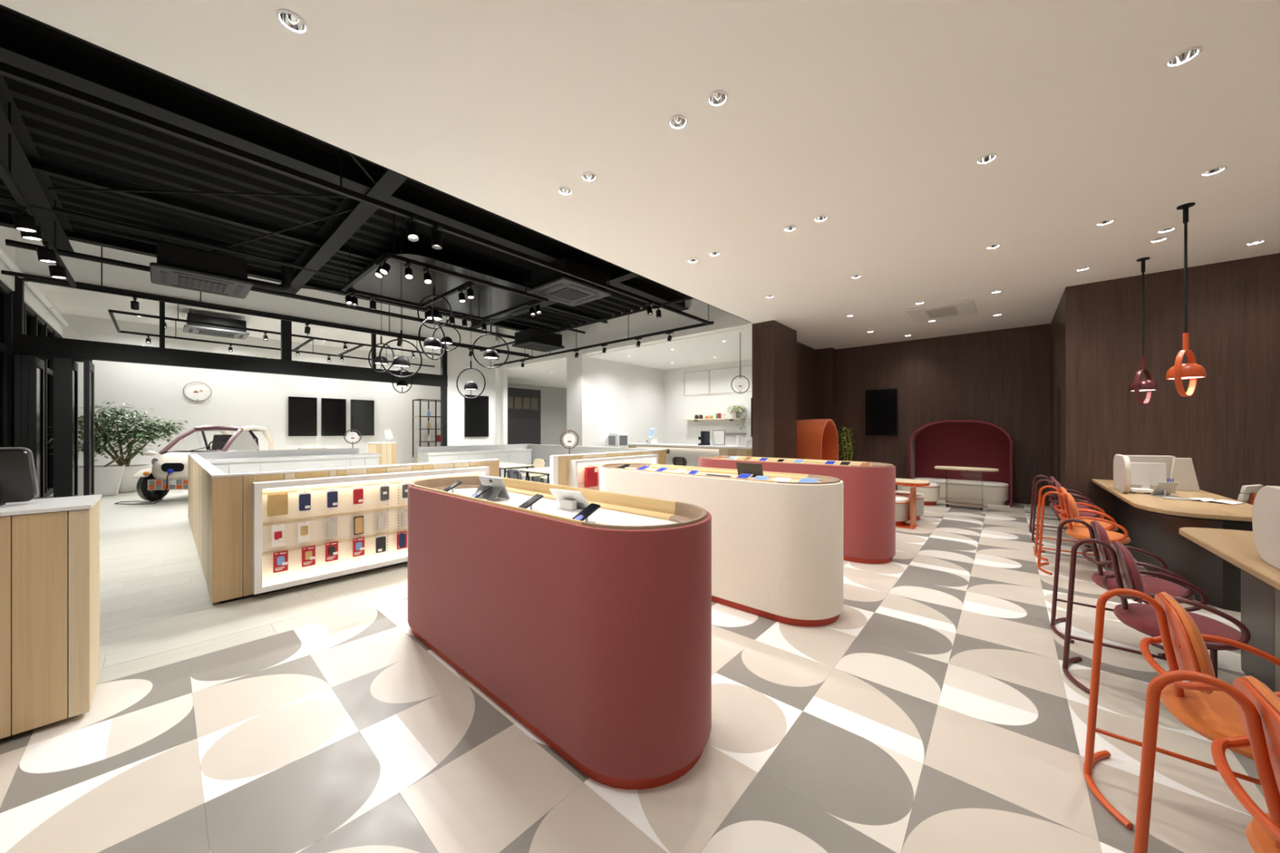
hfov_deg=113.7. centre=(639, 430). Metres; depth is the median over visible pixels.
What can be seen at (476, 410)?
wall screen
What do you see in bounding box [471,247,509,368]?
pendant lamp
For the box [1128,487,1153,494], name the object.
card reader
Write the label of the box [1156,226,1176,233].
recessed light
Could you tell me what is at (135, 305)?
track spotlight
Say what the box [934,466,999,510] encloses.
side table
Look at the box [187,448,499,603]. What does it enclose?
display counter
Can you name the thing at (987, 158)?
recessed light
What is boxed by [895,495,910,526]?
ottoman
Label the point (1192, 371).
dome pendant lamp
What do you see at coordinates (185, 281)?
grille
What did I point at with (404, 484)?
pack
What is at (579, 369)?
wall
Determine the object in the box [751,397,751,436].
wall screen
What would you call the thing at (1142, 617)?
armchair
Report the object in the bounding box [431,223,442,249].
track spotlight
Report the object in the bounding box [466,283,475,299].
track spotlight
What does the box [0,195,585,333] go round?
ceiling pipe
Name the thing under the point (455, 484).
smartphone
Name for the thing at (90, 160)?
ceiling
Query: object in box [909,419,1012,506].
booth seat
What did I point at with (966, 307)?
air conditioner
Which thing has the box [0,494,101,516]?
countertop
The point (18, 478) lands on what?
monitor
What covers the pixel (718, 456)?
smartphone
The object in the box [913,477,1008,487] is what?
cushion
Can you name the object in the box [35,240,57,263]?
track spotlight
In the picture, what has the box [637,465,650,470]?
smartphone
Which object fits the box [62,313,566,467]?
wall
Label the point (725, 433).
rail
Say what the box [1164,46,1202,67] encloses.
recessed light
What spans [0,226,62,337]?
wall
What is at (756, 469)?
tablet computer
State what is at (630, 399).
wall
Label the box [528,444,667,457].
countertop
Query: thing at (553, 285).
air conditioner
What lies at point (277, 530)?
pack
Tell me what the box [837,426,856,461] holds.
bamboo
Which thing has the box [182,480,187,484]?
grille
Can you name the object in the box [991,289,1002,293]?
recessed light
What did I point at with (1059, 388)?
door
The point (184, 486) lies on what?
grille
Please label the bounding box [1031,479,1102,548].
armchair
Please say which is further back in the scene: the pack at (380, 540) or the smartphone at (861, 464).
the smartphone at (861, 464)
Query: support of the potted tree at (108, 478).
on the floor
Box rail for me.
[724,432,746,434]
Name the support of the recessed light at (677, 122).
in the ceiling at (875, 118)
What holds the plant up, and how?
on the wall shelf
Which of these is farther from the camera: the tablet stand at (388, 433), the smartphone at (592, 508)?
the tablet stand at (388, 433)
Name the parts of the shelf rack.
post, post, rail, post, post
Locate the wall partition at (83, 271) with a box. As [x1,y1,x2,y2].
[15,229,495,445]
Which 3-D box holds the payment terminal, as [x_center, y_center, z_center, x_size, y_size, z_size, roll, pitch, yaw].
[0.310,0.149,11.030,0.202,0.418,0.300,0,0,-26]
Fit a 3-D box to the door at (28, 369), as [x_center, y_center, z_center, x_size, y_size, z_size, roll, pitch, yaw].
[-9.968,0.061,7.137,0.800,2.635,0.740,0,0,41]
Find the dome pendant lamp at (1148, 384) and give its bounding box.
[1128,257,1158,404]
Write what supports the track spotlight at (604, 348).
hanging from the track at (6, 69)
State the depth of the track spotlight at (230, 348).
11.36 m
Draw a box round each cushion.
[895,490,924,498]
[895,495,909,502]
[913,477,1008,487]
[927,482,939,487]
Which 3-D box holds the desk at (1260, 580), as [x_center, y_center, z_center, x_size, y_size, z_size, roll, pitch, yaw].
[2.878,1.024,1.346,0.847,0.750,3.420,0,0,41]
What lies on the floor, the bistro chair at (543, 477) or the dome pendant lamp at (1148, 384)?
the bistro chair at (543, 477)
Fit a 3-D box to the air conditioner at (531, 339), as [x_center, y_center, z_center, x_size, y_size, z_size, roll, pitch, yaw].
[-2.559,-2.410,10.540,0.850,0.663,1.030,0,0,41]
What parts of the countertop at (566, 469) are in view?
cabinet door, cabinet door, cabinet door, cabinet door, panel, wood panel, wood panel, wood panel, wood panel, wood panel, wood panel, shelf frame, hook rail, panel, wood panel, wood panel, wood panel, wood panel, wood panel, wood panel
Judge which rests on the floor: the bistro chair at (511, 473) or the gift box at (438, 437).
the bistro chair at (511, 473)
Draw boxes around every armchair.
[1029,475,1096,535]
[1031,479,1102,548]
[1034,485,1118,565]
[1036,491,1131,574]
[1050,518,1195,657]
[1062,538,1250,694]
[1083,588,1279,830]
[1133,670,1279,852]
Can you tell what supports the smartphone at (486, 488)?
on the display counter at (596, 637)
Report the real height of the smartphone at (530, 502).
0.091 m
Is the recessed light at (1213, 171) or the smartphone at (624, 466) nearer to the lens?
the recessed light at (1213, 171)
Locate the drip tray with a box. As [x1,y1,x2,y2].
[697,443,710,445]
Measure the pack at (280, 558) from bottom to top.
0.175 m
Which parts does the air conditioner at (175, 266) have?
hanging rod, panel, hanging rod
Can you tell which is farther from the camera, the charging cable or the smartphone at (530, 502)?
the charging cable
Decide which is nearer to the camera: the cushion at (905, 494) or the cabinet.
the cabinet
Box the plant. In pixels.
[726,404,748,429]
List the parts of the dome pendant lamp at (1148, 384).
rod, lamp shade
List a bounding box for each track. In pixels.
[0,61,713,366]
[108,304,440,367]
[341,213,548,321]
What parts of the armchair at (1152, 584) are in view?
post, armrest, seat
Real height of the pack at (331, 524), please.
0.180 m
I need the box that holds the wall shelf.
[682,417,746,421]
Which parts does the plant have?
pot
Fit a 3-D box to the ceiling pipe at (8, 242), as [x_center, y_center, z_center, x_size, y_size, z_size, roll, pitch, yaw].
[-5.186,-2.351,8.342,0.080,0.080,8.300,0,0,41]
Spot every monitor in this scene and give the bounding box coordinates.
[0,447,39,506]
[1130,462,1166,488]
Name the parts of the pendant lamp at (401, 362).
stem, lamp shade, cord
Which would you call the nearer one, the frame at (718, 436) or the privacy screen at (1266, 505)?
the privacy screen at (1266, 505)
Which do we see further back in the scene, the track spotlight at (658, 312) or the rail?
the rail
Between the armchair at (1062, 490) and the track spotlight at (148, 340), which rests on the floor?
the armchair at (1062, 490)
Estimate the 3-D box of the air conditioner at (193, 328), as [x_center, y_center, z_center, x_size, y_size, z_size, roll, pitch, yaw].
[-10.301,-2.570,10.169,0.900,0.463,1.100,0,0,41]
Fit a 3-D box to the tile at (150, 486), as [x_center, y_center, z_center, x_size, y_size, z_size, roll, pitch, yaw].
[-9.446,1.106,8.086,0.100,0.085,0.006,0,0,-9]
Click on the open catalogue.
(1201, 500)
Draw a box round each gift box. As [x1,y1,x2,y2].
[436,422,440,428]
[436,434,440,440]
[715,413,720,418]
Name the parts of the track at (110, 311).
rail, hanging rod, rail, rail, rail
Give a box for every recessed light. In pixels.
[275,9,308,35]
[557,186,573,195]
[581,172,596,182]
[668,115,688,129]
[687,258,697,262]
[706,90,728,106]
[708,251,719,256]
[782,225,796,231]
[813,215,827,222]
[850,275,861,278]
[975,153,997,164]
[985,244,1000,248]
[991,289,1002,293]
[1075,266,1089,271]
[1095,218,1115,226]
[1149,236,1168,242]
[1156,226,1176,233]
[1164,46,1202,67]
[1200,165,1226,176]
[1244,240,1266,244]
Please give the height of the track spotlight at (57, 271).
0.200 m
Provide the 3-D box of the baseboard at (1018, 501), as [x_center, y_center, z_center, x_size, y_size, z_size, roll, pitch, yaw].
[6.633,1.364,7.184,2.092,0.070,6.689,0,0,-14]
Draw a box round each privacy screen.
[1113,453,1199,493]
[1252,485,1279,569]
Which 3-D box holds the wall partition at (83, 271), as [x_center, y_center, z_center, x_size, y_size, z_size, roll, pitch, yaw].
[-7.481,-1.101,10.123,0.200,5.000,8.550,0,0,41]
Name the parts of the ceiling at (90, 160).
brace rod, brace rod, brace rod, brace rod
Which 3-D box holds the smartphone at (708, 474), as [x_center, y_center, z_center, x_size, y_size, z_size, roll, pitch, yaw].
[0.660,0.397,3.572,0.260,0.027,0.070,0,0,45]
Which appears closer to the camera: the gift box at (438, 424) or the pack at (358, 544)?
the pack at (358, 544)
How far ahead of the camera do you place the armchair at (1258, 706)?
1.02 m
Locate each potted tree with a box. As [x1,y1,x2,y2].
[47,400,164,496]
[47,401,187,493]
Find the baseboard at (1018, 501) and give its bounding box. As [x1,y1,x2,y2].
[895,489,1049,506]
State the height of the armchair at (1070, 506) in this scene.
0.788 m
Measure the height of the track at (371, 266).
0.715 m
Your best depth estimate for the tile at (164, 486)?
8.12 m
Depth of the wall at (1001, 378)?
8.70 m
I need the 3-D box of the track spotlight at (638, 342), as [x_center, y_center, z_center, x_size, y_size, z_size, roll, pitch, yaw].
[-0.035,-1.931,9.209,0.180,0.196,0.116,0,0,41]
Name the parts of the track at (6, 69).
hanging rod, rail, hanging rod, hanging rod, rail, hanging rod, hanging rod, rail, hanging rod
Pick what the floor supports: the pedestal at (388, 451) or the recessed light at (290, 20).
the pedestal at (388, 451)
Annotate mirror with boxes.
[142,451,157,456]
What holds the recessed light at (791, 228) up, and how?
in the ceiling at (875, 118)
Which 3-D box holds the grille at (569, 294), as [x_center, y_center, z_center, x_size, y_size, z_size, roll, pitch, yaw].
[-1.102,-2.116,6.522,0.440,0.015,0.450,0,0,41]
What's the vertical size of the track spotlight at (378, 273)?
0.199 m
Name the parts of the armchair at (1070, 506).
post, armrest, seat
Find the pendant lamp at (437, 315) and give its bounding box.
[417,248,451,328]
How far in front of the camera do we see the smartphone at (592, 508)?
2.04 m
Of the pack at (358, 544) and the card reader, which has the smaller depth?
the pack at (358, 544)
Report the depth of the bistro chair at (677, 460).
9.76 m
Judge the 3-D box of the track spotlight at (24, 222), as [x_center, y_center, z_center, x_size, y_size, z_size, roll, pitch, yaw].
[-5.642,-1.929,3.834,0.132,0.200,0.169,0,0,-14]
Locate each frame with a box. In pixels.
[12,275,447,447]
[712,430,724,445]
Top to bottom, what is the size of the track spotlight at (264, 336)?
0.197 m
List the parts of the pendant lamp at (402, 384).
lamp shade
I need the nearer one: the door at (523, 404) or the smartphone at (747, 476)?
the smartphone at (747, 476)
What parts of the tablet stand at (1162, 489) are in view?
post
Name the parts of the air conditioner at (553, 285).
panel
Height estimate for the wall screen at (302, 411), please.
1.250 m
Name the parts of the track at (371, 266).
hanging rod, rail, hanging rod, rail, rail, rail, rail, hanging rod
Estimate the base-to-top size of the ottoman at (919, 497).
0.400 m
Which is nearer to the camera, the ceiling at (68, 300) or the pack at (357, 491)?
the pack at (357, 491)
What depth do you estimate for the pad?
3.91 m
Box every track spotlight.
[12,205,37,232]
[20,225,43,241]
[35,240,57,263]
[48,260,66,279]
[130,295,139,310]
[145,334,151,343]
[228,344,232,351]
[262,332,267,341]
[295,348,299,355]
[304,322,310,333]
[343,342,347,350]
[345,290,352,305]
[351,291,358,306]
[369,295,376,310]
[374,259,384,278]
[379,255,391,275]
[396,337,402,346]
[404,260,413,279]
[405,214,418,241]
[422,266,431,284]
[424,306,431,319]
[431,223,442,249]
[448,312,455,324]
[457,287,466,302]
[461,315,467,327]
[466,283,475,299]
[468,347,472,356]
[480,319,487,331]
[528,302,536,316]
[534,300,542,314]
[573,349,579,358]
[600,344,607,352]
[635,337,642,346]
[644,302,654,315]
[653,305,663,318]
[665,331,673,341]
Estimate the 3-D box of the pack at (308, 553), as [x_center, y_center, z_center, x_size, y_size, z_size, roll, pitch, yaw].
[-2.963,1.124,3.735,0.050,0.175,0.097,0,0,41]
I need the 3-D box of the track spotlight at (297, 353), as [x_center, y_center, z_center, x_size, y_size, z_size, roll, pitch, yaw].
[-9.763,-2.231,11.919,0.180,0.197,0.084,0,0,41]
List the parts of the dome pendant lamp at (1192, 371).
rod, lamp shade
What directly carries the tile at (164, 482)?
attached to the car
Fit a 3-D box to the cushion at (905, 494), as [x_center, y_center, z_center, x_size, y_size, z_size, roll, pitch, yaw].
[4.167,1.024,6.720,0.664,0.050,0.504,0,0,41]
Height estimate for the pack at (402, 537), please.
0.175 m
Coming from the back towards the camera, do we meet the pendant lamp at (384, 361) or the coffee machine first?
the coffee machine
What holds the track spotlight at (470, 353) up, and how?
hanging from the track at (6, 69)
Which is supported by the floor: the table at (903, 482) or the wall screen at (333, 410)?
the table at (903, 482)
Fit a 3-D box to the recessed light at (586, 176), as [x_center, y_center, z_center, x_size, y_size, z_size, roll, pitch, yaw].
[-0.396,-2.004,3.248,0.124,0.078,0.124,0,0,41]
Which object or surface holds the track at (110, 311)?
hanging from the ceiling at (68, 300)
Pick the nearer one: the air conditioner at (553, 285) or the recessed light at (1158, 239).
the recessed light at (1158, 239)
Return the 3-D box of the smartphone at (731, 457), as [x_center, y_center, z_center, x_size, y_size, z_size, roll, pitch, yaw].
[1.254,0.380,5.644,0.100,0.051,0.136,0,0,41]
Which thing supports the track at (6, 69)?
hanging from the ceiling
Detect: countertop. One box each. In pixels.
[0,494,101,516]
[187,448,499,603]
[417,444,670,490]
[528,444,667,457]
[628,443,751,466]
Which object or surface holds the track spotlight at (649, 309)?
hanging from the track at (6, 69)
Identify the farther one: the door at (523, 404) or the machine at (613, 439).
the door at (523, 404)
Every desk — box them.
[1091,479,1253,612]
[1178,527,1279,692]
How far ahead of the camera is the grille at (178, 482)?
8.15 m
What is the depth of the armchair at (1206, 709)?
1.51 m
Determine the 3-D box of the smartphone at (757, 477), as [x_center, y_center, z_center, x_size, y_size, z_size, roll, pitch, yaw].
[0.960,0.390,3.322,0.110,0.042,0.128,0,0,39]
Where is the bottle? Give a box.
[427,433,431,441]
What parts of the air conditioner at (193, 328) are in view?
panel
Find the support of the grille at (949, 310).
attached to the air conditioner at (966, 307)
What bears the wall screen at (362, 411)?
attached to the wall at (237, 398)
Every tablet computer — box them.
[475,475,510,502]
[549,488,590,510]
[736,462,763,476]
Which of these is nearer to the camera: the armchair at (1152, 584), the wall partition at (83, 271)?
the armchair at (1152, 584)
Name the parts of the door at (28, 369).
dark pane, dark pane, dark pane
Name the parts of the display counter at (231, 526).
wood panel, wood panel, wood panel, wood panel, wood panel, wood panel, wood panel, wood panel, wood panel, wood panel, wood panel, wood panel, wood panel, wood panel, wood panel, wood panel, wood panel, wood panel, wood panel, wood panel, cabinet door, wood panel, cabinet door, wood panel, wood panel, wood panel, cabinet door, wood panel, wood panel, hook rail, hook rail, wood panel, wood panel, cabinet door, shelf frame, hook rail, panel, cabinet door, wood panel, wood panel, wood panel, wood panel, wood panel, wood panel, wood panel, wood panel, wood panel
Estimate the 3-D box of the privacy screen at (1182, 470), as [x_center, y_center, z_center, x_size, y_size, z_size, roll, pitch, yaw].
[5.394,0.456,4.509,1.055,0.385,0.393,0,0,-12]
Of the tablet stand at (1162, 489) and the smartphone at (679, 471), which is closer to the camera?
the smartphone at (679, 471)
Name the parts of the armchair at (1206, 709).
post, seat, armrest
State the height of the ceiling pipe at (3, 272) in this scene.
0.060 m
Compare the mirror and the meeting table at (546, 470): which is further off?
the mirror
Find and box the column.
[751,320,816,458]
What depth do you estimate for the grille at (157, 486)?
8.10 m
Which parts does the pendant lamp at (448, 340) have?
lamp shade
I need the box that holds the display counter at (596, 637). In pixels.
[407,475,711,789]
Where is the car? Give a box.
[133,425,274,501]
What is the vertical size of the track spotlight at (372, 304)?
0.186 m
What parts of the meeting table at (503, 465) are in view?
frame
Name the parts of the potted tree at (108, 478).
pot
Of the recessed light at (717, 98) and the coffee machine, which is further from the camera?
the coffee machine
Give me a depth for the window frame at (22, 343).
8.36 m
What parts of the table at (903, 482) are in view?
plate, leg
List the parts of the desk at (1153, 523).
under panel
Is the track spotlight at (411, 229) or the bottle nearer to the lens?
the track spotlight at (411, 229)
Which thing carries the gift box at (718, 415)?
on the wall shelf
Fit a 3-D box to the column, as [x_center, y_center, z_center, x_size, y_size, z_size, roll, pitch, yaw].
[3.407,-0.286,8.984,0.470,3.370,3.600,0,0,41]
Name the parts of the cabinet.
wood panel, wood panel, wood panel, panel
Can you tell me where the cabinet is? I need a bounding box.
[0,494,101,739]
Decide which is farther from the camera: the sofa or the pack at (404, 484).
the sofa
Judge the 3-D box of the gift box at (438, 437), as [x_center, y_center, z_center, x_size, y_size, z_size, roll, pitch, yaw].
[-7.575,0.285,15.853,0.220,0.242,0.220,0,0,41]
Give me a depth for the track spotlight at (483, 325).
7.68 m
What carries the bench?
on the floor
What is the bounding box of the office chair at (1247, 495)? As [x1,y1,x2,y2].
[1237,484,1262,505]
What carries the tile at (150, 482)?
attached to the car
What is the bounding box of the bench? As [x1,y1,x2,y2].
[913,477,1008,505]
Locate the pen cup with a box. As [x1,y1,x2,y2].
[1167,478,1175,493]
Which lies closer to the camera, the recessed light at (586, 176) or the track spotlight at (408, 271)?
the recessed light at (586, 176)
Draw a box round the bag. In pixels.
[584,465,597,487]
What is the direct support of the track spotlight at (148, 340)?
hanging from the track at (110, 311)
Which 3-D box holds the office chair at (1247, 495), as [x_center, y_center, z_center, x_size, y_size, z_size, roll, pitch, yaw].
[6.252,0.982,4.565,0.590,0.833,0.577,0,0,-18]
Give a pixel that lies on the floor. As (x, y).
(939, 712)
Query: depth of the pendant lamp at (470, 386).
6.58 m
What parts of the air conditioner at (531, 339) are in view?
panel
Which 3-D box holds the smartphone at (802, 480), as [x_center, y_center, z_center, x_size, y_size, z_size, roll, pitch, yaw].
[1.256,0.388,3.129,0.130,0.044,0.138,0,0,43]
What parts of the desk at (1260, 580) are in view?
under panel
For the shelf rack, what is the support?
on the floor
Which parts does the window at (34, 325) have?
pane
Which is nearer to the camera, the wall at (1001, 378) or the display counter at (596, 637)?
the display counter at (596, 637)
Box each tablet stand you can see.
[383,429,393,442]
[1150,482,1180,497]
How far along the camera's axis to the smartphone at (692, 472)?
3.76 m
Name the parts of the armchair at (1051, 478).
post, armrest, seat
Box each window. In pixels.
[0,247,69,497]
[683,364,751,395]
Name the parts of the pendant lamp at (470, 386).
lamp shade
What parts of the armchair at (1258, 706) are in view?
armrest, seat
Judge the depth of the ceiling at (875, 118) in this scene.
2.63 m
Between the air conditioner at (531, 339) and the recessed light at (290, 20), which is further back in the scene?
the air conditioner at (531, 339)
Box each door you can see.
[13,353,94,499]
[507,387,540,444]
[1057,386,1060,521]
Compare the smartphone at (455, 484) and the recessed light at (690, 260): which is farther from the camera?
the recessed light at (690, 260)
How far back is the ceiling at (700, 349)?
10.91 m
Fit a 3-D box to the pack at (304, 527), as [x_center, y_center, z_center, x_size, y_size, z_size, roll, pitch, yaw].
[-2.978,0.899,3.707,0.067,0.180,0.052,0,0,-11]
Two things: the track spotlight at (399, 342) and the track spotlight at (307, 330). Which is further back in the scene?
the track spotlight at (399, 342)
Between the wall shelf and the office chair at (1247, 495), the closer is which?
the office chair at (1247, 495)
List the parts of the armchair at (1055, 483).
post, armrest, seat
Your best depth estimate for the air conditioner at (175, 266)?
5.84 m
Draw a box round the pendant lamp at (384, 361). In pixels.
[368,336,394,372]
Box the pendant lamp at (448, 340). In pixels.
[432,305,461,351]
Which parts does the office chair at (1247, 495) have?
frame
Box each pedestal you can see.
[296,446,328,449]
[367,442,397,465]
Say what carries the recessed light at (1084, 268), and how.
in the ceiling at (875, 118)
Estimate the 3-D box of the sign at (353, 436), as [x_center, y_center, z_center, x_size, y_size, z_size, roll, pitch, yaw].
[-5.645,0.164,8.213,0.288,0.369,0.019,0,0,-37]
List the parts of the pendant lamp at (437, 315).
lamp shade, cord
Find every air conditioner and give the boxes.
[149,220,291,298]
[182,308,249,339]
[511,315,564,351]
[527,244,610,306]
[906,298,977,322]
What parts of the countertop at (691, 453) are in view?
panel, wood panel, wood panel, wood panel, wood panel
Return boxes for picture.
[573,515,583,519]
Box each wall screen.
[288,396,316,435]
[321,398,346,435]
[350,399,373,435]
[464,395,488,436]
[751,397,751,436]
[865,388,897,435]
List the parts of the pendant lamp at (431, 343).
lamp shade, stem, cord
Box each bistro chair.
[505,469,522,479]
[521,458,546,483]
[540,475,550,482]
[672,456,686,466]
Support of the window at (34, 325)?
in the wall at (31, 300)
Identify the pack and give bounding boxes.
[266,492,288,516]
[271,523,284,547]
[273,550,288,573]
[297,489,311,511]
[297,520,310,542]
[302,545,315,567]
[324,541,337,562]
[325,517,337,537]
[326,487,337,508]
[352,485,364,505]
[352,537,364,556]
[353,515,363,534]
[375,534,386,554]
[376,511,386,530]
[379,483,390,502]
[396,531,407,549]
[401,480,411,500]
[401,509,407,527]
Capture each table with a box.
[499,462,534,480]
[519,466,550,484]
[895,478,929,529]
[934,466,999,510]
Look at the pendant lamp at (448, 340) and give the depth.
7.93 m
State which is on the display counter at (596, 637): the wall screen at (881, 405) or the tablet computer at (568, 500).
the tablet computer at (568, 500)
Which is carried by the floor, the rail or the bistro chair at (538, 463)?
the bistro chair at (538, 463)
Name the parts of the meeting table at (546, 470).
frame, leg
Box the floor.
[0,489,1268,852]
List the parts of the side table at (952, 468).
acrylic leg, acrylic leg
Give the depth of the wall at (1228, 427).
5.13 m
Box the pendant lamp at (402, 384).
[391,367,412,393]
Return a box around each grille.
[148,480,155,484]
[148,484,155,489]
[155,480,161,484]
[155,484,161,489]
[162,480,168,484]
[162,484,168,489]
[168,484,175,488]
[176,480,182,484]
[176,484,182,488]
[177,275,227,293]
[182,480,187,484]
[182,484,187,488]
[198,329,234,337]
[526,344,551,350]
[548,287,589,301]
[924,306,958,318]
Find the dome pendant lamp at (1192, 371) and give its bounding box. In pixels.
[1165,202,1206,396]
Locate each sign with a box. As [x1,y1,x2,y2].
[182,382,211,401]
[343,429,361,448]
[560,430,578,454]
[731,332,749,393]
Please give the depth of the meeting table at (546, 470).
7.23 m
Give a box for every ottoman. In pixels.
[895,490,924,520]
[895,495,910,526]
[897,482,939,505]
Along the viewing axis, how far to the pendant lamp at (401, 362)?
5.30 m
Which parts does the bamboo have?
stem, stem, stem, stem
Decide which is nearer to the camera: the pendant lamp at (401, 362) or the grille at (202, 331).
the pendant lamp at (401, 362)
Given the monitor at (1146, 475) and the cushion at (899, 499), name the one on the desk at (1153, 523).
the monitor at (1146, 475)
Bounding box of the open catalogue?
[1190,497,1245,505]
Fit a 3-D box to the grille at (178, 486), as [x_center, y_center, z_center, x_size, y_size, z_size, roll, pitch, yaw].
[-8.992,1.106,8.156,0.100,0.085,0.006,0,0,-9]
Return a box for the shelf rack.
[412,399,440,463]
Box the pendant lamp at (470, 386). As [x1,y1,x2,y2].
[456,360,485,399]
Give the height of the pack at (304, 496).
0.185 m
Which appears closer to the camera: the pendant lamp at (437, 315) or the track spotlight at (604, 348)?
the pendant lamp at (437, 315)
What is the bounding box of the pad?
[1161,496,1198,500]
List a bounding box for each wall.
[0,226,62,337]
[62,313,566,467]
[495,298,754,446]
[591,357,751,446]
[816,323,1050,503]
[1050,253,1279,530]
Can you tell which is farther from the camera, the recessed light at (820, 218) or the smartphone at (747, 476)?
the recessed light at (820, 218)
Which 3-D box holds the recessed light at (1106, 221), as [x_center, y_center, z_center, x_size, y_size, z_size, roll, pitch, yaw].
[4.404,-2.004,3.958,0.124,0.078,0.124,0,0,41]
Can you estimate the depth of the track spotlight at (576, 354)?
10.56 m
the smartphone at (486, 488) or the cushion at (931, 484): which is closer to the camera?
the smartphone at (486, 488)
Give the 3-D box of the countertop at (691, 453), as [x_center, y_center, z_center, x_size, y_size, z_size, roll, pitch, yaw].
[1.331,0.859,10.273,4.350,1.000,0.500,0,0,41]
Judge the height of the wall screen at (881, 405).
1.050 m
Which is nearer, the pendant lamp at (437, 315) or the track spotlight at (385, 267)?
the track spotlight at (385, 267)
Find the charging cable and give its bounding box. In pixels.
[114,471,169,504]
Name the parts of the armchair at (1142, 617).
post, armrest, seat, post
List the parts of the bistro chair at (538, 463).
seat, backrest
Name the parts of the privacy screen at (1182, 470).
panel, panel, panel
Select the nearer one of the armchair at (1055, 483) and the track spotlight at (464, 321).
the armchair at (1055, 483)
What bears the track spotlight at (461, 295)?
hanging from the track at (371, 266)
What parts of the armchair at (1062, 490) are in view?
post, armrest, seat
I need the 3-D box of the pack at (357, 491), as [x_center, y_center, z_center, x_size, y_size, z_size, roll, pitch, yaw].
[-2.713,0.624,4.019,0.050,0.180,0.092,0,0,41]
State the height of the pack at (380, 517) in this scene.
0.175 m
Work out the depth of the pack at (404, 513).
4.32 m
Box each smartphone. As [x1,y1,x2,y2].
[442,480,462,493]
[470,485,492,500]
[518,493,543,511]
[571,502,600,523]
[617,464,630,468]
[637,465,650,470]
[655,467,668,471]
[671,469,686,473]
[688,470,699,474]
[705,473,732,477]
[715,455,724,458]
[728,456,737,459]
[736,473,752,479]
[753,475,769,479]
[759,457,768,461]
[773,477,791,482]
[793,459,804,462]
[797,477,819,482]
[824,461,835,464]
[840,461,851,465]
[860,462,871,466]
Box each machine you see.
[604,432,628,447]
[697,431,710,445]
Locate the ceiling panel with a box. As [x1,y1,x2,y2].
[352,250,551,319]
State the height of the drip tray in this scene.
0.040 m
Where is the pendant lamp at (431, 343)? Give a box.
[417,226,446,359]
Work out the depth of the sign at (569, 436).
6.15 m
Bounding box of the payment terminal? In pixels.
[645,427,657,444]
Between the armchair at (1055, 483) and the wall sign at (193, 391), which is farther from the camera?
the wall sign at (193, 391)
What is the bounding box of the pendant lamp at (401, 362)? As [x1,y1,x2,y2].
[378,216,422,377]
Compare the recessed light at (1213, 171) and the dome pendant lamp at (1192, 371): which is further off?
the dome pendant lamp at (1192, 371)
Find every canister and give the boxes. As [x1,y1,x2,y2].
[736,435,742,446]
[744,440,750,446]
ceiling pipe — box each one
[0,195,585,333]
[0,270,528,355]
[4,239,514,339]
[480,296,693,351]
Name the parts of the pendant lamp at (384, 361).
lamp shade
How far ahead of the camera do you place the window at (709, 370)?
12.28 m
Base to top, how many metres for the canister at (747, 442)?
0.140 m
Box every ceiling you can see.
[0,0,1279,349]
[0,6,688,332]
[35,282,497,359]
[507,325,816,388]
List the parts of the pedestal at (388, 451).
wood panel, wood panel, wood panel, wood panel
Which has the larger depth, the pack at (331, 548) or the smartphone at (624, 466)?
the smartphone at (624, 466)
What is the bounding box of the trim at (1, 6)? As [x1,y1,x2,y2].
[0,4,751,322]
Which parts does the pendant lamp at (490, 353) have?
lamp shade, cord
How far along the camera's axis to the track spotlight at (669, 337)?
8.61 m
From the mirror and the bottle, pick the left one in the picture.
the mirror

